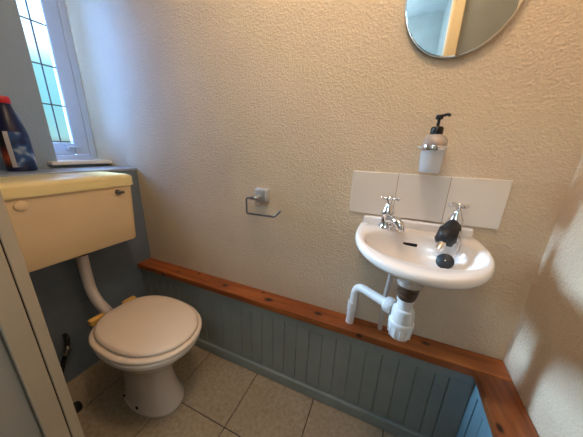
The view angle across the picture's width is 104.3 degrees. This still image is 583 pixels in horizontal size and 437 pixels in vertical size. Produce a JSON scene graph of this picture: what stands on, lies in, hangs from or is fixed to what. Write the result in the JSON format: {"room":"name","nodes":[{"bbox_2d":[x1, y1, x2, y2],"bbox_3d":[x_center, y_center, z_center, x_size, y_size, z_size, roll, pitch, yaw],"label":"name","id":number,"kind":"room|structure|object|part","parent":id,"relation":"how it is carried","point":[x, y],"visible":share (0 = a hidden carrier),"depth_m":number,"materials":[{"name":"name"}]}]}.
{"room":"bathroom","nodes":[
{"label":"bathroom","id":0,"kind":"room"},
{"bbox_2d":[0,0,108,169],"bbox_3d":[-1.274,-0.913,0.882,0.110,1.405,0.700,9,18,21],"label":"wall","id":1,"kind":"structure","parent":0,"point":[18,82],"depth_m":1.01,"materials":[{"name":"grey paint"}]},
{"bbox_2d":[20,0,111,164],"bbox_3d":[-1.240,-0.765,1.010,0.190,1.020,0.519,9,18,21],"label":"window","id":2,"kind":"structure","parent":1,"relation":"in","point":[81,150],"depth_m":1.22,"materials":[{"name":"white paint"}]},
{"bbox_3d":[-1.279,-0.772,1.030,0.014,0.929,0.436,9,18,21],"label":"sash","id":3,"kind":"part","parent":2,"relation":"part of","materials":[{"name":"white paint"}]},
{"bbox_2d":[29,170,150,383],"bbox_3d":[-1.197,0.297,1.195,0.360,1.063,0.700,9,18,21],"label":"wall","id":4,"kind":"structure","parent":0,"point":[66,307],"depth_m":1.16,"materials":[{"name":"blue paint"}]},
{"bbox_2d":[60,333,71,374],"bbox_3d":[-1.071,0.689,1.072,0.064,0.270,0.090,9,18,21],"label":"supply hose","id":5,"kind":"object","parent":4,"relation":"attached to","point":[66,348],"visible":0.73,"depth_m":1.06,"materials":[{"name":"black rubber"}]},
{"bbox_2d":[0,171,135,313],"bbox_3d":[-0.930,0.147,1.002,0.228,0.660,0.474,9,18,21],"label":"toilet cistern","id":6,"kind":"object","parent":4,"relation":"attached to","point":[55,218],"visible":0.87,"depth_m":0.90,"materials":[{"name":"beige plastic"}]},
{"bbox_3d":[-0.937,-0.146,0.921,0.192,0.054,0.474,9,18,21],"label":"cistern lid","id":7,"kind":"part","parent":6,"relation":"part of","materials":[{"name":"beige plastic"}]},
{"bbox_3d":[-0.946,0.010,0.970,0.184,0.270,0.456,9,18,21],"label":"tank","id":8,"kind":"part","parent":6,"relation":"part of","materials":[{"name":"beige plastic"}]},
{"bbox_3d":[-0.790,-0.122,1.041,0.021,0.022,0.032,9,18,21],"label":"flush lever","id":9,"kind":"part","parent":6,"relation":"part of","materials":[{"name":"silver metal"}]},
{"bbox_2d":[0,166,136,176],"bbox_3d":[-1.179,-0.217,1.039,0.364,0.012,0.700,9,18,21],"label":"trim","id":10,"kind":"structure","parent":4,"relation":"on","point":[41,171],"depth_m":1.07,"materials":[{"name":"blue wood"}]},
{"bbox_2d":[0,95,37,171],"bbox_3d":[-1.169,-0.350,0.949,0.075,0.295,0.096,9,18,21],"label":"bottle","id":11,"kind":"object","parent":10,"relation":"on","point":[16,149],"visible":1,"depth_m":0.94,"materials":[{"name":"blue plastic"}]},
{"bbox_2d":[67,345,397,436],"bbox_3d":[-0.540,1.137,0.214,3.000,0.060,2.450,9,18,21],"label":"floor","id":12,"kind":"structure","parent":0,"point":[222,398],"depth_m":1.03,"materials":[{"name":"beige tile"}]},
{"bbox_2d":[73,401,82,412],"bbox_3d":[-0.957,0.835,1.006,0.040,0.037,0.040,9,18,21],"label":"stub","id":13,"kind":"object","parent":12,"relation":"on","point":[78,405],"visible":0.68,"depth_m":1.00,"materials":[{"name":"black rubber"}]},
{"bbox_2d":[88,295,201,417],"bbox_3d":[-0.618,0.631,1.020,0.484,0.440,0.344,9,18,21],"label":"toilet","id":14,"kind":"object","parent":12,"relation":"on","point":[143,337],"visible":1,"depth_m":0.94,"materials":[{"name":"white ceramic"}]},
{"bbox_3d":[-0.597,0.455,0.960,0.451,0.017,0.344,9,18,21],"label":"seat","id":15,"kind":"part","parent":14,"relation":"part of","materials":[{"name":"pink plastic"}]},
{"bbox_3d":[-0.599,0.434,0.956,0.431,0.024,0.310,9,18,21],"label":"lid","id":16,"kind":"part","parent":14,"relation":"part of","materials":[{"name":"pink plastic"}]},
{"bbox_2d":[37,0,582,359],"bbox_3d":[-0.252,-0.369,1.051,2.498,2.480,0.120,9,18,21],"label":"wall","id":17,"kind":"structure","parent":0,"point":[212,103],"depth_m":0.86,"materials":[{"name":"beige paint"}]},
{"bbox_2d":[245,187,280,217],"bbox_3d":[-0.111,-0.069,0.972,0.171,0.114,0.062,9,18,21],"label":"toilet roll holder","id":18,"kind":"object","parent":17,"relation":"attached to","point":[261,194],"visible":1,"depth_m":0.97,"materials":[{"name":"silver metal"}]},
{"bbox_3d":[-0.153,-0.090,0.970,0.035,0.021,0.037,9,18,21],"label":"post","id":19,"kind":"part","parent":18,"relation":"part of","materials":[{"name":"silver metal"}]},
{"bbox_3d":[-0.121,-0.046,0.957,0.171,0.079,0.008,9,18,21],"label":"wire arm","id":20,"kind":"part","parent":18,"relation":"part of","materials":[{"name":"silver metal"}]},
{"bbox_2d":[141,269,474,436],"bbox_3d":[-0.127,0.611,1.159,1.724,0.428,0.083,9,18,21],"label":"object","id":21,"kind":"structure","parent":17,"relation":"attached to","point":[398,394],"depth_m":1.01,"materials":[{"name":"grey paint"}]},
{"bbox_2d":[137,258,512,382],"bbox_3d":[-0.095,0.396,1.082,1.776,0.030,0.089,9,18,21],"label":"ledge","id":22,"kind":"object","parent":21,"relation":"on","point":[464,361],"visible":0.91,"depth_m":0.94,"materials":[{"name":"brown wood"}]},
{"bbox_2d":[345,283,419,341],"bbox_3d":[0.305,0.321,0.815,0.077,0.294,0.257,-11,21,-37],"label":"trap","id":23,"kind":"object","parent":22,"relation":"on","point":[400,327],"visible":0.91,"depth_m":0.73,"materials":[{"name":"white plastic"}]},
{"bbox_2d":[387,302,414,341],"bbox_3d":[0.361,0.339,0.747,0.077,0.112,0.077,9,18,21],"label":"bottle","id":24,"kind":"object","parent":23,"relation":"on","point":[400,327],"depth_m":0.72,"materials":[{"name":"white plastic"}]},
{"bbox_2d":[377,274,392,329],"bbox_3d":[0.363,0.288,0.859,0.020,0.332,0.034,0,17,-6],"label":"supply pipe","id":25,"kind":"object","parent":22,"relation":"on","point":[390,277],"visible":0.58,"depth_m":0.86,"materials":[{"name":"white plastic"}]},
{"bbox_2d":[355,215,494,290],"bbox_3d":[0.355,0.131,0.652,0.360,0.164,0.365,9,18,21],"label":"basin","id":26,"kind":"object","parent":17,"relation":"attached to","point":[410,255],"visible":0.95,"depth_m":0.66,"materials":[{"name":"white ceramic"}]},
{"bbox_2d":[378,196,404,231],"bbox_3d":[0.335,-0.013,0.743,0.049,0.110,0.106,-3,17,-15],"label":"tap","id":27,"kind":"object","parent":26,"relation":"on","point":[388,218],"visible":1,"depth_m":0.75,"materials":[{"name":"silver metal"}]},
{"bbox_3d":[0.329,-0.062,0.757,0.049,0.024,0.049,-3,17,-15],"label":"cross handle","id":28,"kind":"part","parent":27,"relation":"part of","materials":[{"name":"silver metal"}]},
{"bbox_3d":[0.337,0.014,0.738,0.030,0.044,0.081,-3,17,-15],"label":"spout","id":29,"kind":"part","parent":27,"relation":"part of","materials":[{"name":"silver metal"}]},
{"bbox_2d":[436,230,462,268],"bbox_3d":[0.474,0.090,0.658,0.105,0.105,0.045,-7,19,-27],"label":"plug","id":30,"kind":"object","parent":26,"relation":"hanging from","point":[446,261],"visible":0.99,"depth_m":0.65,"materials":[{"name":"black rubber"}]},
{"bbox_3d":[0.479,0.078,0.660,0.096,0.081,0.019,-12,22,-39],"label":"chain","id":31,"kind":"part","parent":30,"relation":"part of","materials":[{"name":"silver metal"}]},
{"bbox_2d":[447,202,470,239],"bbox_3d":[0.484,0.011,0.680,0.106,0.110,0.049,-12,22,-39],"label":"tap","id":32,"kind":"object","parent":26,"relation":"on","point":[456,215],"visible":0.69,"depth_m":0.68,"materials":[{"name":"silver metal"}]},
{"bbox_2d":[434,219,460,251],"bbox_3d":[0.456,0.047,0.663,0.053,0.084,0.109,17,23,42],"label":"spout sleeve","id":33,"kind":"object","parent":32,"relation":"attached to","point":[447,234],"visible":1,"depth_m":0.65,"materials":[{"name":"black rubber"}]},
{"bbox_3d":[0.507,-0.035,0.686,0.049,0.024,0.049,-12,22,-39],"label":"cross handle","id":34,"kind":"part","parent":32,"relation":"part of","materials":[{"name":"silver metal"}]},
{"bbox_2d":[349,171,512,229],"bbox_3d":[0.433,-0.070,0.763,0.454,0.152,0.007,9,18,21],"label":"tile backsplash","id":35,"kind":"structure","parent":17,"relation":"attached to","point":[422,197],"depth_m":0.75,"materials":[{"name":"beige tile"}]},
{"bbox_2d":[419,113,451,172],"bbox_3d":[0.425,-0.222,0.677,0.078,0.166,0.088,9,18,21],"label":"soap dispenser","id":36,"kind":"object","parent":17,"relation":"attached to","point":[433,147],"visible":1,"depth_m":0.66,"materials":[{"name":"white glass"}]},
{"bbox_2d":[419,150,445,172],"bbox_3d":[0.422,-0.178,0.685,0.065,0.075,0.065,9,18,21],"label":"glass cup","id":37,"kind":"object","parent":36,"relation":"on","point":[430,161],"depth_m":0.66,"materials":[{"name":"white glass"}]},
{"bbox_2d":[405,0,523,59],"bbox_3d":[0.454,-0.603,0.596,0.277,0.314,0.016,9,18,21],"label":"wall mirror","id":38,"kind":"object","parent":17,"relation":"attached to","point":[439,29],"visible":1,"depth_m":0.62,"materials":[{"name":"grey mirror"}]},
{"bbox_2d":[503,154,582,436],"bbox_3d":[0.656,-0.088,0.212,0.174,2.480,0.800,9,18,21],"label":"wall","id":39,"kind":"structure","parent":0,"point":[543,359],"depth_m":0.59,"materials":[{"name":"beige paint"}]},
{"bbox_2d":[456,382,492,436],"bbox_3d":[0.522,0.817,0.544,0.093,0.426,0.629,10,18,24],"label":"baseboard","id":40,"kind":"structure","parent":39,"relation":"attached to","point":[474,423],"depth_m":0.75,"materials":[{"name":"blue wood"}]},
{"bbox_2d":[474,371,538,436],"bbox_3d":[0.524,0.599,0.473,0.098,0.030,0.613,10,18,24],"label":"ledge","id":41,"kind":"object","parent":40,"relation":"on","point":[506,413],"visible":1,"depth_m":0.64,"materials":[{"name":"brown wood"}]},
{"bbox_3d":[-0.459,-0.107,0.330,2.238,2.380,0.050,9,18,21],"label":"wall","id":42,"kind":"structure","parent":0,"visible":0},
{"bbox_2d":[0,334,42,436],"bbox_3d":[-0.707,0.107,0.034,0.040,1.994,0.764,9,18,21],"label":"door","id":43,"kind":"structure","parent":42,"relation":"in","point":[17,417],"depth_m":0.45,"materials":[{"name":"grey paint"}]},
{"bbox_2d":[0,190,84,436],"bbox_3d":[-0.167,0.019,0.238,0.927,2.090,0.074,9,18,21],"label":"trim","id":44,"kind":"structure","parent":42,"relation":"attached to","point":[24,332],"depth_m":0.46,"materials":[{"name":"beige paint"}]}
]}

